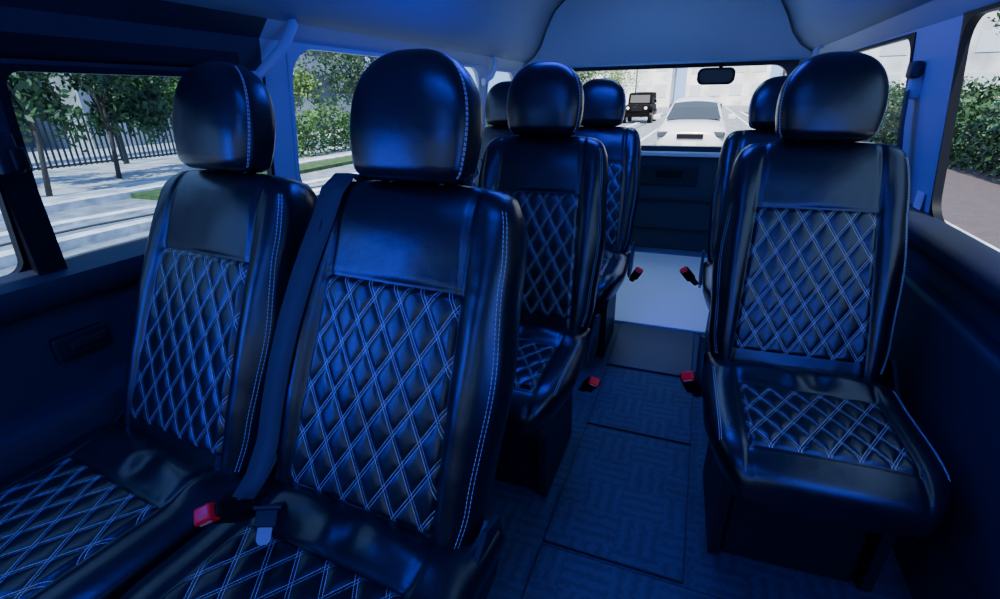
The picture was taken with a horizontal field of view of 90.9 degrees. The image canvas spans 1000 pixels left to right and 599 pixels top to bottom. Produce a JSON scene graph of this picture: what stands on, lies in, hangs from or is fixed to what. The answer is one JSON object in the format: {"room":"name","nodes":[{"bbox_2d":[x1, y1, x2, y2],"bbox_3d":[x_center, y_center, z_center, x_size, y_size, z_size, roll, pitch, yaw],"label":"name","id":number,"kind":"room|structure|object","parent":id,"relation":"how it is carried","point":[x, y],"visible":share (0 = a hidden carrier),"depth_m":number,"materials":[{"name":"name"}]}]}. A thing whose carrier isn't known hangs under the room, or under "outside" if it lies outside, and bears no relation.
{"room":"vehicle interior","nodes":[
{"label":"vehicle interior","id":0,"kind":"room"},
{"bbox_2d":[0,128,350,210],"bbox_3d":[-24.173,-11.736,34.466,48.400,0.120,70.000,8,24,20],"label":"sidewalk","id":1,"kind":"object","parent":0,"point":[73,182],"depth_m":13.91,"materials":[{"name":"grey concrete"}]},
{"bbox_2d":[7,72,52,196],"bbox_3d":[-9.492,-4.382,9.393,1.202,4.867,1.117,8,24,20],"label":"street tree","id":2,"kind":"object","parent":1,"relation":"on","point":[21,86],"visible":0.52,"depth_m":9.70,"materials":[{"name":"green plant"}]},
{"bbox_2d":[16,109,176,170],"bbox_3d":[-13.023,-4.014,12.745,0.120,1.700,13.475,8,24,20],"label":"metal fence","id":3,"kind":"object","parent":1,"relation":"on","point":[119,140],"visible":0.33,"depth_m":14.83,"materials":[{"name":"black metal"}]},
{"bbox_2d":[32,72,171,178],"bbox_3d":[-9.814,-5.506,11.715,3.157,5.192,2.942,8,24,20],"label":"street tree","id":4,"kind":"object","parent":1,"relation":"on","point":[142,107],"visible":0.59,"depth_m":12.17,"materials":[{"name":"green plant"}]},
{"bbox_2d":[119,76,180,129],"bbox_3d":[-9.657,-7.246,14.865,2.845,6.015,2.834,8,24,20],"label":"street tree","id":5,"kind":"object","parent":1,"relation":"on","point":[170,91],"visible":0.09,"depth_m":14.55,"materials":[{"name":"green plant"}]},
{"bbox_2d":[13,50,365,148],"bbox_3d":[-19.252,-17.261,28.909,12.400,14.400,20.400,8,24,20],"label":"building","id":6,"kind":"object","parent":1,"relation":"on","point":[86,97],"visible":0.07,"depth_m":22.32,"materials":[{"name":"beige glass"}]},
{"bbox_2d":[293,64,323,114],"bbox_3d":[-8.801,-9.089,19.103,4.376,6.185,3.957,8,24,20],"label":"street tree","id":7,"kind":"object","parent":1,"relation":"on","point":[300,84],"visible":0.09,"depth_m":18.88,"materials":[{"name":"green plant"}]},
{"bbox_2d":[295,50,377,106],"bbox_3d":[-7.208,-11.261,22.989,4.437,7.207,4.550,8,24,20],"label":"street tree","id":8,"kind":"object","parent":1,"relation":"on","point":[351,86],"visible":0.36,"depth_m":22.31,"materials":[{"name":"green plant"}]},
{"bbox_2d":[295,97,491,158],"bbox_3d":[-3.236,-9.197,24.872,1.195,2.003,21.137,8,24,20],"label":"hedge","id":9,"kind":"object","parent":1,"relation":"on","point":[313,116],"visible":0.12,"depth_m":17.37,"materials":[{"name":"green plant"}]},
{"bbox_2d":[576,71,602,83],"bbox_3d":[4.235,-16.623,35.645,6.558,7.174,6.324,8,24,20],"label":"street tree","id":10,"kind":"object","parent":1,"relation":"on","point":[580,74],"visible":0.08,"depth_m":36.21,"materials":[{"name":"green plant"}]},
{"bbox_2d":[0,0,526,419],"bbox_3d":[-0.862,-0.089,1.458,0.117,1.389,5.740,8,24,20],"label":"wall","id":11,"kind":"structure","parent":0,"point":[30,373],"depth_m":1.21,"materials":[{"name":"blue plastic"}]},
{"bbox_2d":[0,183,30,274],"bbox_3d":[-1.176,-0.109,0.678,0.069,0.433,0.793,8,24,20],"label":"window","id":12,"kind":"structure","parent":11,"relation":"in","point":[23,264],"depth_m":1.06,"materials":[{"name":"black rubber"}]},
{"bbox_2d":[0,133,30,174],"bbox_3d":[-0.997,-0.295,1.000,0.038,0.080,0.042,8,24,20],"label":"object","id":13,"kind":"structure","parent":12,"relation":"attached to","point":[13,159],"depth_m":1.00,"materials":[{"name":"black plastic"}]},
{"bbox_2d":[0,171,67,275],"bbox_3d":[-1.026,-0.265,1.032,0.025,0.460,0.065,8,24,20],"label":"trim","id":14,"kind":"structure","parent":11,"relation":"attached to","point":[39,241],"depth_m":1.07,"materials":[{"name":"black plastic"}]},
{"bbox_2d":[0,362,126,478],"bbox_3d":[-1.067,0.407,1.042,0.110,0.250,1.920,8,24,20],"label":"trim","id":15,"kind":"structure","parent":11,"relation":"attached to","point":[39,430],"depth_m":1.11,"materials":[{"name":"grey plastic"}]},
{"bbox_2d":[49,321,111,362],"bbox_3d":[-1.010,0.102,1.193,0.027,0.060,0.120,8,24,20],"label":"door handle","id":16,"kind":"object","parent":11,"relation":"attached to","point":[73,344],"visible":1,"depth_m":1.18,"materials":[{"name":"black plastic"}]},
{"bbox_2d":[0,31,240,67],"bbox_3d":[-1.077,-0.435,0.765,0.030,0.085,1.620,8,24,20],"label":"trim","id":17,"kind":"structure","parent":11,"relation":"attached to","point":[14,45],"depth_m":1.12,"materials":[{"name":"black plastic"}]},
{"bbox_2d":[0,63,274,184],"bbox_3d":[-0.892,-0.385,1.347,0.069,0.438,0.688,8,24,20],"label":"window","id":18,"kind":"structure","parent":11,"relation":"in","point":[6,69],"depth_m":1.04,"materials":[{"name":"black rubber"}]},
{"bbox_2d":[0,195,318,327],"bbox_3d":[-0.903,-0.130,1.377,0.050,0.105,5.400,8,24,20],"label":"trim","id":19,"kind":"structure","parent":11,"relation":"attached to","point":[27,294],"depth_m":1.14,"materials":[{"name":"grey plastic"}]},
{"bbox_2d":[252,19,297,81],"bbox_3d":[-0.680,-0.778,1.512,0.080,0.225,0.215,8,24,20],"label":"grip","id":20,"kind":"object","parent":11,"relation":"attached to","point":[284,44],"visible":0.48,"depth_m":1.49,"materials":[{"name":"blue plastic"}]},
{"bbox_2d":[286,42,480,195],"bbox_3d":[-0.436,-0.877,2.391,0.080,0.533,1.588,8,24,20],"label":"window","id":21,"kind":"structure","parent":11,"relation":"in","point":[295,50],"depth_m":1.72,"materials":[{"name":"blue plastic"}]},
{"bbox_2d":[481,56,497,85],"bbox_3d":[-0.056,-1.401,2.989,0.074,0.190,0.135,8,24,20],"label":"grip","id":22,"kind":"object","parent":11,"relation":"attached to","point":[484,81],"visible":0.71,"depth_m":2.97,"materials":[{"name":"blue plastic"}]},
{"bbox_2d":[484,68,515,125],"bbox_3d":[-0.012,-1.300,3.385,0.078,0.508,0.508,8,24,20],"label":"window","id":23,"kind":"structure","parent":11,"relation":"in","point":[511,73],"depth_m":3.25,"materials":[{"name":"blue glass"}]},
{"bbox_2d":[0,105,752,275],"bbox_3d":[20.106,-17.823,48.033,120.000,0.300,170.000,8,24,20],"label":"road","id":24,"kind":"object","parent":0,"point":[732,125],"depth_m":9.80,"materials":[{"name":"grey asphalt"}]},
{"bbox_2d":[0,188,320,268],"bbox_3d":[2.910,-8.931,26.460,1.782,0.140,66.000,8,24,20],"label":"kerb","id":25,"kind":"object","parent":24,"relation":"on","point":[8,258],"visible":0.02,"depth_m":7.22,"materials":[{"name":"concrete"}]},
{"bbox_2d":[0,153,351,221],"bbox_3d":[-0.776,-9.425,27.820,0.300,0.140,66.000,8,24,20],"label":"kerb","id":26,"kind":"object","parent":24,"relation":"on","point":[57,206],"visible":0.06,"depth_m":10.08,"materials":[{"name":"concrete"}]},
{"bbox_2d":[0,179,354,246],"bbox_3d":[1.882,-9.014,26.863,1.572,0.020,66.000,8,24,20],"label":"strip","id":27,"kind":"object","parent":24,"relation":"on","point":[151,214],"visible":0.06,"depth_m":8.31,"materials":[{"name":"grey concrete"}]},
{"bbox_2d":[0,172,358,239],"bbox_3d":[1.328,-9.102,27.061,1.782,0.050,66.000,8,24,20],"label":"kerb","id":28,"kind":"object","parent":24,"relation":"on","point":[3,235],"visible":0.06,"depth_m":8.79,"materials":[{"name":"concrete"}]},
{"bbox_2d":[130,156,352,199],"bbox_3d":[-4.367,-5.206,17.722,1.000,0.100,17.000,8,24,20],"label":"grass strip","id":29,"kind":"object","parent":24,"relation":"on","point":[337,162],"visible":0.21,"depth_m":14.43,"materials":[{"name":"green plant"}]},
{"bbox_2d":[64,117,634,259],"bbox_3d":[3.465,-8.802,26.279,1.572,0.020,66.000,8,24,20],"label":"strip","id":30,"kind":"object","parent":24,"relation":"on","point":[146,237],"visible":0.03,"depth_m":6.92,"materials":[{"name":"grey"}]},
{"bbox_2d":[579,70,641,93],"bbox_3d":[9.890,-22.069,47.088,6.800,8.402,7.159,9,24,23],"label":"street tree","id":31,"kind":"object","parent":24,"relation":"on","point":[618,76],"visible":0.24,"depth_m":47.03,"materials":[{"name":"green plant"}]},
{"bbox_2d":[578,68,676,106],"bbox_3d":[22.556,-47.325,84.733,16.400,26.400,12.400,8,24,20],"label":"building","id":32,"kind":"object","parent":24,"relation":"on","point":[662,82],"visible":0.14,"depth_m":81.68,"materials":[{"name":"concrete"}]},
{"bbox_2d":[622,92,656,122],"bbox_3d":[10.560,-14.476,37.060,2.373,2.124,4.746,8,24,20],"label":"car","id":33,"kind":"object","parent":24,"relation":"on","point":[640,104],"visible":0.81,"depth_m":36.09,"materials":[{"name":"black paint"}]},
{"bbox_2d":[631,106,642,110],"bbox_3d":[9.774,-13.640,35.231,0.791,0.316,0.056,8,24,20],"label":"grille","id":34,"kind":"object","parent":33,"relation":"attached to","point":[633,108],"depth_m":35.20,"materials":[{"name":"black plastic"}]},
{"bbox_2d":[626,113,662,126],"bbox_3d":[4.958,-8.615,25.722,1.782,0.050,66.000,8,24,20],"label":"road marking","id":35,"kind":"object","parent":24,"relation":"on","point":[644,120],"visible":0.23,"depth_m":35.87,"materials":[{"name":"paint"}]},
{"bbox_2d":[641,128,657,140],"bbox_3d":[14.763,-15.424,41.993,0.140,0.006,86.000,8,24,20],"label":"road marking","id":36,"kind":"object","parent":24,"relation":"on","point":[642,139],"depth_m":24.77,"materials":[{"name":"white paint"}]},
{"bbox_2d":[653,96,735,145],"bbox_3d":[6.569,-5.927,16.763,2.508,1.814,5.392,8,24,20],"label":"car","id":37,"kind":"object","parent":24,"relation":"on","point":[698,120],"visible":0.73,"depth_m":15.03,"materials":[{"name":"white paint"}]},
{"bbox_2d":[653,114,660,118],"bbox_3d":[5.218,-6.069,16.369,0.228,0.154,0.114,8,24,20],"label":"mirror","id":38,"kind":"object","parent":37,"relation":"attached to","point":[656,116],"depth_m":16.32,"materials":[{"name":"white paint"}]},
{"bbox_2d":[676,134,703,138],"bbox_3d":[5.613,-4.826,14.570,0.752,0.142,0.068,8,24,20],"label":"grille","id":39,"kind":"object","parent":37,"relation":"attached to","point":[678,136],"depth_m":14.54,"materials":[{"name":"black plastic"}]},
{"bbox_2d":[728,114,735,118],"bbox_3d":[7.340,-5.784,15.586,0.228,0.154,0.114,8,24,20],"label":"mirror","id":40,"kind":"object","parent":37,"relation":"attached to","point":[731,116],"depth_m":15.54,"materials":[{"name":"white paint"}]},
{"bbox_2d":[685,65,771,105],"bbox_3d":[40.882,-45.357,87.079,13.400,20.400,12.400,8,24,20],"label":"building","id":41,"kind":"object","parent":24,"relation":"on","point":[740,91],"visible":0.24,"depth_m":84.44,"materials":[{"name":"white concrete"}]},
{"bbox_2d":[726,107,755,129],"bbox_3d":[19.604,-14.775,40.208,0.140,0.006,86.000,8,24,20],"label":"road marking","id":42,"kind":"object","parent":24,"relation":"on","point":[726,107],"visible":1,"depth_m":38.60,"materials":[{"name":"white paint"}]},
{"bbox_2d":[739,112,999,251],"bbox_3d":[12.202,-6.872,21.045,0.250,0.140,70.000,8,24,20],"label":"kerb","id":43,"kind":"object","parent":24,"relation":"on","point":[741,113],"visible":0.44,"depth_m":6.42,"materials":[{"name":"concrete"}]},
{"bbox_2d":[861,10,999,101],"bbox_3d":[41.257,-29.728,51.543,14.400,18.400,20.400,8,24,20],"label":"building","id":44,"kind":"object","parent":24,"relation":"on","point":[983,59],"visible":0.2,"depth_m":43.35,"materials":[{"name":"concrete"}]},
{"bbox_2d":[163,0,932,62],"bbox_3d":[0.016,-0.845,0.770,1.850,0.520,5.740,8,24,20],"label":"ceiling","id":45,"kind":"structure","parent":0,"point":[515,30],"depth_m":2.13,"materials":[{"name":"blue"}]},
{"bbox_2d":[508,59,806,257],"bbox_3d":[1.042,-1.203,3.422,2.040,1.910,0.265,8,24,20],"label":"wall","id":46,"kind":"structure","parent":0,"point":[637,248],"depth_m":3.75,"materials":[{"name":"blue plastic"}]},
{"bbox_2d":[526,0,812,67],"bbox_3d":[0.976,-1.739,3.049,1.840,0.507,0.270,8,24,20],"label":"ceiling","id":47,"kind":"structure","parent":46,"relation":"attached to","point":[580,33],"depth_m":3.10,"materials":[{"name":"blue"}]},
{"bbox_2d":[630,151,719,251],"bbox_3d":[1.068,-0.735,3.662,1.860,0.710,0.090,8,24,20],"label":"door","id":48,"kind":"structure","parent":46,"relation":"in","point":[676,187],"depth_m":3.57,"materials":[{"name":"grey plastic"}]},
{"bbox_2d":[572,59,799,151],"bbox_3d":[1.072,-1.341,3.454,1.700,0.580,0.060,8,24,20],"label":"window","id":49,"kind":"structure","parent":46,"relation":"in","point":[788,66],"depth_m":3.35,"materials":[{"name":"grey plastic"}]},
{"bbox_2d":[697,62,735,84],"bbox_3d":[1.384,-1.477,3.143,0.224,0.197,0.119,8,24,20],"label":"mirror","id":50,"kind":"object","parent":46,"relation":"attached to","point":[720,75],"visible":0.91,"depth_m":3.11,"materials":[{"name":"black plastic"}]},
{"bbox_2d":[485,251,911,598],"bbox_3d":[0.042,0.682,1.395,2.020,0.060,5.790,8,24,20],"label":"floor","id":51,"kind":"structure","parent":0,"point":[525,515],"depth_m":1.32,"materials":[{"name":"black rubber"}]},
{"bbox_2d":[0,61,317,598],"bbox_3d":[-0.745,0.174,0.986,0.506,1.205,0.801,10,25,25],"label":"passenger seat","id":52,"kind":"object","parent":51,"relation":"on","point":[93,516],"visible":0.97,"depth_m":1.01,"materials":[{"name":"black leather"}]},
{"bbox_2d":[0,420,243,598],"bbox_3d":[-0.812,0.431,0.954,0.495,0.147,0.506,10,25,25],"label":"seat cushion","id":53,"kind":"object","parent":52,"relation":"on","point":[91,517],"depth_m":0.92,"materials":[{"name":"black leather"}]},
{"bbox_2d":[120,48,526,598],"bbox_3d":[-0.271,0.243,0.796,0.505,1.204,0.773,9,24,23],"label":"passenger seat","id":54,"kind":"object","parent":51,"relation":"on","point":[401,379],"visible":0.92,"depth_m":0.83,"materials":[{"name":"black leather"}]},
{"bbox_2d":[194,499,285,526],"bbox_3d":[-0.427,0.351,0.825,0.045,0.122,0.152,11,25,27],"label":"seat belt buckle","id":55,"kind":"object","parent":54,"relation":"on","point":[220,511],"visible":0.91,"depth_m":0.78,"materials":[{"name":"black plastic"}]},
{"bbox_2d":[253,505,282,544],"bbox_3d":[-0.372,0.357,0.785,0.044,0.046,0.043,-4,22,-6],"label":"latch plate","id":56,"kind":"object","parent":54,"relation":"on","point":[266,517],"visible":1,"depth_m":0.78,"materials":[{"name":"silver plastic"}]},
{"bbox_2d":[232,173,372,498],"bbox_3d":[-0.375,0.047,0.973,0.082,0.549,0.431,13,26,31],"label":"belt","id":57,"kind":"object","parent":54,"relation":"on","point":[328,202],"visible":0.84,"depth_m":0.94,"materials":[{"name":"grey fabric"}]},
{"bbox_2d":[120,474,504,598],"bbox_3d":[-0.324,0.487,0.765,0.505,0.147,0.506,9,24,23],"label":"seat cushion","id":58,"kind":"object","parent":54,"relation":"on","point":[328,541],"depth_m":0.80,"materials":[{"name":"black leather"}]},
{"bbox_2d":[460,180,470,185],"bbox_3d":[-0.416,-0.140,1.705,0.486,1.230,0.773,8,24,20],"label":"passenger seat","id":59,"kind":"object","parent":51,"relation":"on","point":[469,182],"visible":0.02,"depth_m":1.77,"materials":[{"name":"black leather"}]},
{"bbox_2d":[471,81,516,186],"bbox_3d":[-0.070,-0.468,2.523,0.486,1.206,0.816,8,24,20],"label":"passenger seat","id":60,"kind":"object","parent":51,"relation":"on","point":[496,98],"visible":0.08,"depth_m":2.61,"materials":[{"name":"black leather"}]},
{"bbox_2d":[478,61,607,495],"bbox_3d":[0.049,-0.077,1.533,0.486,1.230,0.773,7,24,20],"label":"passenger seat","id":61,"kind":"object","parent":51,"relation":"on","point":[558,180],"visible":0.6,"depth_m":1.57,"materials":[{"name":"black leather"}]},
{"bbox_2d":[504,321,591,439],"bbox_3d":[0.005,0.193,1.510,0.476,0.147,0.506,7,24,20],"label":"seat cushion","id":62,"kind":"object","parent":61,"relation":"on","point":[551,357],"depth_m":1.38,"materials":[{"name":"black leather"}]},
{"bbox_2d":[578,376,600,391],"bbox_3d":[0.266,0.261,1.491,0.040,0.113,0.122,-6,23,-11],"label":"seat belt buckle","id":63,"kind":"object","parent":61,"relation":"attached to","point":[591,383],"visible":1,"depth_m":1.45,"materials":[{"name":"black plastic"}]},
{"bbox_2d":[569,78,640,356],"bbox_3d":[0.394,-0.406,2.351,0.486,1.206,0.816,7,24,19],"label":"passenger seat","id":64,"kind":"object","parent":51,"relation":"on","point":[604,109],"visible":0.39,"depth_m":2.40,"materials":[{"name":"black leather"}]},
{"bbox_2d":[595,249,629,305],"bbox_3d":[0.345,-0.138,2.304,0.476,0.147,0.506,7,24,19],"label":"seat cushion","id":65,"kind":"object","parent":64,"relation":"on","point":[616,262],"depth_m":2.14,"materials":[{"name":"black leather"}]},
{"bbox_2d":[629,267,642,281],"bbox_3d":[0.650,-0.118,2.371,0.040,0.110,0.126,-3,22,-5],"label":"seat belt buckle","id":66,"kind":"object","parent":64,"relation":"attached to","point":[637,272],"visible":1,"depth_m":2.34,"materials":[{"name":"black plastic"}]},
{"bbox_2d":[543,424,690,583],"bbox_3d":[0.388,0.586,1.528,0.364,0.006,0.554,8,24,20],"label":"floor mat","id":67,"kind":"object","parent":51,"relation":"on","point":[623,498],"visible":1,"depth_m":1.47,"materials":[{"name":"black rubber"}]},
{"bbox_2d":[521,543,722,598],"bbox_3d":[0.300,0.927,0.698,0.854,0.006,1.159,8,24,20],"label":"floor mat","id":68,"kind":"object","parent":51,"relation":"on","point":[556,573],"visible":1,"depth_m":1.23,"materials":[{"name":"black rubber"}]},
{"bbox_2d":[587,366,692,444],"bbox_3d":[0.575,0.403,1.966,0.364,0.006,0.444,8,24,20],"label":"floor mat","id":69,"kind":"object","parent":51,"relation":"on","point":[653,405],"visible":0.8,"depth_m":1.93,"materials":[{"name":"black rubber"}]},
{"bbox_2d":[607,323,693,376],"bbox_3d":[0.735,0.232,2.368,0.360,0.010,0.460,8,24,20],"label":"step cover","id":70,"kind":"structure","parent":51,"relation":"on","point":[637,347],"depth_m":2.34,"materials":[{"name":"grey plastic"}]},
{"bbox_2d":[614,251,708,333],"bbox_3d":[0.828,-0.126,3.233,1.900,0.014,1.320,8,24,20],"label":"floor panel","id":71,"kind":"object","parent":51,"relation":"on","point":[661,297],"visible":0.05,"depth_m":2.94,"materials":[{"name":"white plastic"}]},
{"bbox_2d":[698,76,787,353],"bbox_3d":[1.132,-0.295,2.065,0.486,1.194,0.834,7,24,19],"label":"passenger seat","id":72,"kind":"object","parent":51,"relation":"on","point":[763,102],"visible":0.17,"depth_m":2.21,"materials":[{"name":"black leather"}]},
{"bbox_2d":[680,266,698,285],"bbox_3d":[0.841,-0.101,2.178,0.127,0.112,0.037,-13,25,-26],"label":"seat belt buckle","id":73,"kind":"object","parent":72,"relation":"attached to","point":[685,271],"visible":1,"depth_m":2.15,"materials":[{"name":"black plastic"}]},
{"bbox_2d":[702,261,712,310],"bbox_3d":[1.079,-0.029,2.007,0.476,0.147,0.506,7,24,19],"label":"seat cushion","id":74,"kind":"object","parent":72,"relation":"on","point":[706,266],"depth_m":2.05,"materials":[{"name":"black leather"}]},
{"bbox_2d":[696,51,950,591],"bbox_3d":[0.792,0.035,1.236,0.486,1.222,0.788,7,23,18],"label":"passenger seat","id":75,"kind":"object","parent":51,"relation":"on","point":[816,462],"visible":1,"depth_m":1.28,"materials":[{"name":"black leather"}]},
{"bbox_2d":[680,371,701,396],"bbox_3d":[0.521,0.233,1.331,0.121,0.127,0.042,-20,29,-38],"label":"seat belt buckle","id":76,"kind":"object","parent":75,"relation":"attached to","point":[689,379],"visible":1,"depth_m":1.30,"materials":[{"name":"black plastic"}]},
{"bbox_2d":[702,352,950,541],"bbox_3d":[0.750,0.305,1.203,0.476,0.147,0.506,7,23,18],"label":"seat cushion","id":77,"kind":"object","parent":75,"relation":"on","point":[835,441],"depth_m":1.07,"materials":[{"name":"black leather"}]},
{"bbox_2d":[744,112,999,248],"bbox_3d":[38.662,-3.318,11.289,56.600,0.120,70.000,8,24,20],"label":"sidewalk","id":78,"kind":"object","parent":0,"point":[970,200],"visible":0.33,"depth_m":8.33,"materials":[{"name":"grey concrete"}]},
{"bbox_2d":[865,75,999,182],"bbox_3d":[11.722,-4.305,11.857,1.587,2.326,28.145,8,24,20],"label":"hedge","id":79,"kind":"object","parent":78,"relation":"on","point":[985,126],"visible":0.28,"depth_m":11.76,"materials":[{"name":"green plant"}]},
{"bbox_2d":[987,10,999,35],"bbox_3d":[17.553,-8.741,14.273,5.948,8.364,6.208,13,26,31],"label":"street tree","id":80,"kind":"object","parent":78,"relation":"on","point":[998,14],"visible":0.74,"depth_m":14.73,"materials":[{"name":"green plant"}]},
{"bbox_2d":[811,0,999,598],"bbox_3d":[0.923,0.150,0.799,0.117,1.389,5.740,8,24,20],"label":"wall","id":81,"kind":"structure","parent":0,"point":[930,567],"depth_m":1.38,"materials":[{"name":"blue plastic"}]},
{"bbox_2d":[812,45,824,56],"bbox_3d":[1.732,-1.318,2.672,0.070,0.160,0.135,8,24,20],"label":"grip","id":82,"kind":"object","parent":81,"relation":"attached to","point":[816,50],"visible":0.12,"depth_m":2.68,"materials":[{"name":"blue plastic"}]},
{"bbox_2d":[853,32,916,89],"bbox_3d":[1.635,-0.873,2.293,0.080,0.521,1.486,8,24,20],"label":"window","id":83,"kind":"structure","parent":81,"relation":"in","point":[911,37],"depth_m":1.69,"materials":[{"name":"black rubber"}]},
{"bbox_2d":[897,60,924,148],"bbox_3d":[1.279,-0.468,1.569,0.048,0.534,0.186,8,24,20],"label":"belt","id":84,"kind":"object","parent":81,"relation":"attached to","point":[914,71],"visible":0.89,"depth_m":1.54,"materials":[{"name":"blue fabric"}]},
{"bbox_2d":[913,191,924,209],"bbox_3d":[1.280,-0.304,1.506,0.004,0.050,0.050,8,24,20],"label":"warning sticker","id":85,"kind":"object","parent":81,"relation":"attached to","point":[920,195],"visible":1,"depth_m":1.50,"materials":[{"name":"paper"}]},
{"bbox_2d":[889,266,999,598],"bbox_3d":[1.081,0.241,1.212,0.050,0.400,1.300,8,24,20],"label":"trim","id":86,"kind":"structure","parent":81,"relation":"attached to","point":[948,369],"depth_m":1.07,"materials":[{"name":"grey plastic"}]},
{"bbox_2d":[908,204,999,311],"bbox_3d":[0.916,0.114,0.706,0.040,0.105,5.400,8,24,20],"label":"trim","id":87,"kind":"structure","parent":81,"relation":"attached to","point":[973,263],"depth_m":1.21,"materials":[{"name":"grey plastic"}]},
{"bbox_2d":[929,1,999,222],"bbox_3d":[0.928,-0.180,0.631,0.083,0.541,1.696,8,24,20],"label":"window","id":88,"kind":"structure","parent":81,"relation":"in","point":[971,18],"depth_m":1.33,"materials":[{"name":"black rubber"}]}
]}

